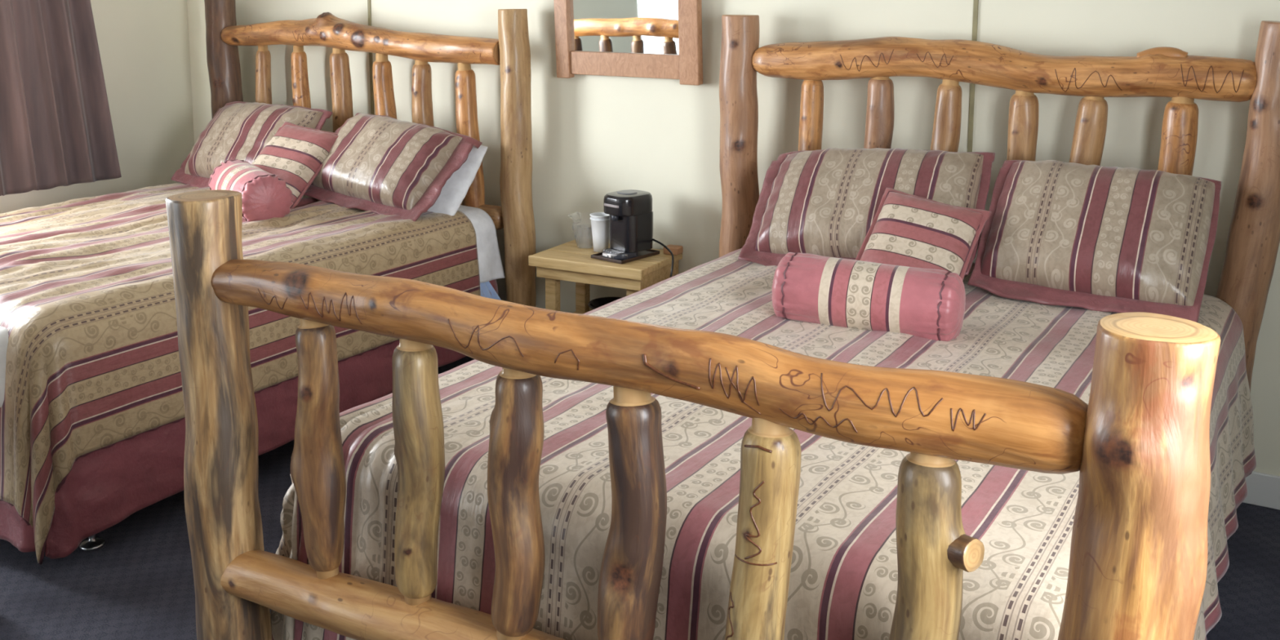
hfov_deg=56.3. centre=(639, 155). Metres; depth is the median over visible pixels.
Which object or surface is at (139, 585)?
floor
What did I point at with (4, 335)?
mattress
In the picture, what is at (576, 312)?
shelf
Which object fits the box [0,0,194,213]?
wall
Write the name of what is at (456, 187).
sleeping pillow
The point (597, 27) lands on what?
mirror glass
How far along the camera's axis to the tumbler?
4.70 m
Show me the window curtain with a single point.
(56, 130)
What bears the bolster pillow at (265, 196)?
on the bedspread at (88, 310)
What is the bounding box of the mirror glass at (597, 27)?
[569,0,679,54]
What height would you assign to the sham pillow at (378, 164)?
0.362 m
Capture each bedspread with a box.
[0,182,480,564]
[270,248,1256,639]
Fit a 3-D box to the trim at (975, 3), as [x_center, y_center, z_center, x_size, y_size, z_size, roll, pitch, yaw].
[1.113,-0.249,3.999,0.016,2.335,0.006,5,10,31]
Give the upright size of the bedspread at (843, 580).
0.702 m
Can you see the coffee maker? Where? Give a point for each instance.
(630, 213)
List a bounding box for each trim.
[367,0,373,114]
[967,0,978,151]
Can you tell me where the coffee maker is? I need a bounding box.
[602,189,674,277]
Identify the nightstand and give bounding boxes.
[528,239,683,314]
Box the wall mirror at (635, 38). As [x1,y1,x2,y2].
[553,0,702,85]
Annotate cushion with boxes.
[251,121,338,208]
[855,187,991,280]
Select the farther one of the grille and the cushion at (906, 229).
the grille
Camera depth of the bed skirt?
3.46 m
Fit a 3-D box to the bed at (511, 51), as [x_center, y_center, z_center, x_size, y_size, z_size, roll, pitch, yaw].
[-1.856,0.213,4.341,1.899,1.522,2.505,5,10,31]
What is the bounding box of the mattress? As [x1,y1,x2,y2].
[0,326,8,407]
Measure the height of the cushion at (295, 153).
0.310 m
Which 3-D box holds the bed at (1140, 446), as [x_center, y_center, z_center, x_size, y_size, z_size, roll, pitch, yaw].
[0.490,0.438,2.940,1.871,1.497,2.511,5,10,31]
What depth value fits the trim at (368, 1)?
5.39 m
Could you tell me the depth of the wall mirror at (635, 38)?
4.63 m
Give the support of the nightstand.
on the floor
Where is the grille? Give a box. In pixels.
[603,248,624,253]
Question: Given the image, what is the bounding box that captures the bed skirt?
[0,279,497,559]
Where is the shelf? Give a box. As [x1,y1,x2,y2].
[573,311,589,314]
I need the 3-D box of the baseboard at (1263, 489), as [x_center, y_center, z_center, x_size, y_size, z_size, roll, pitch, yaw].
[0.166,0.876,4.732,5.700,0.105,0.014,5,10,31]
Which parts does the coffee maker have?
spout, lid panel, power cord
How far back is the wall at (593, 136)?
4.43 m
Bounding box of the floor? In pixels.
[0,355,1279,639]
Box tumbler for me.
[567,212,594,248]
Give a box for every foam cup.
[590,212,608,219]
[590,217,609,252]
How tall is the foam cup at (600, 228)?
0.131 m
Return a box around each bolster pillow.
[208,159,293,221]
[772,252,965,341]
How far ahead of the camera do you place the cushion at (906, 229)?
3.47 m
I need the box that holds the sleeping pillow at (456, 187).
[426,145,488,215]
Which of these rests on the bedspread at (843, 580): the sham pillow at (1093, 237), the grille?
the sham pillow at (1093, 237)
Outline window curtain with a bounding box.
[0,0,121,195]
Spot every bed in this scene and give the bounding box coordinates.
[79,0,536,551]
[165,14,1279,639]
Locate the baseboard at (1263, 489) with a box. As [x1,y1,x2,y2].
[1242,471,1279,510]
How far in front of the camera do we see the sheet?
4.82 m
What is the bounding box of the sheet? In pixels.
[457,204,504,300]
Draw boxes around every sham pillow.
[170,101,333,187]
[303,112,482,221]
[737,147,995,275]
[967,160,1221,322]
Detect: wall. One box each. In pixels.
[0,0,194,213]
[186,0,1279,475]
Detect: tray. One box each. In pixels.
[591,248,659,263]
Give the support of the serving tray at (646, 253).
on the nightstand
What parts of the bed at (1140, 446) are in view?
footboard post, footboard rail, footboard rail, headboard post, headboard rail, footboard post, headboard post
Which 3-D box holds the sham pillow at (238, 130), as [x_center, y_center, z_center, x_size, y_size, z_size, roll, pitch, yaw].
[-1.727,-0.039,5.291,0.720,0.372,0.343,5,10,32]
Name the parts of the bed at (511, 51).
metal leg, headboard post, headboard rail, headboard rail, headboard post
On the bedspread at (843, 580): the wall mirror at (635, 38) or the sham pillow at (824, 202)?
the sham pillow at (824, 202)
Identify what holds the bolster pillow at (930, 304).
on the bedspread at (843, 580)
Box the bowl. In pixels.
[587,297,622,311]
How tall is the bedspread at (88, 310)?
0.707 m
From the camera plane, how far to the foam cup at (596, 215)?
4.63 m

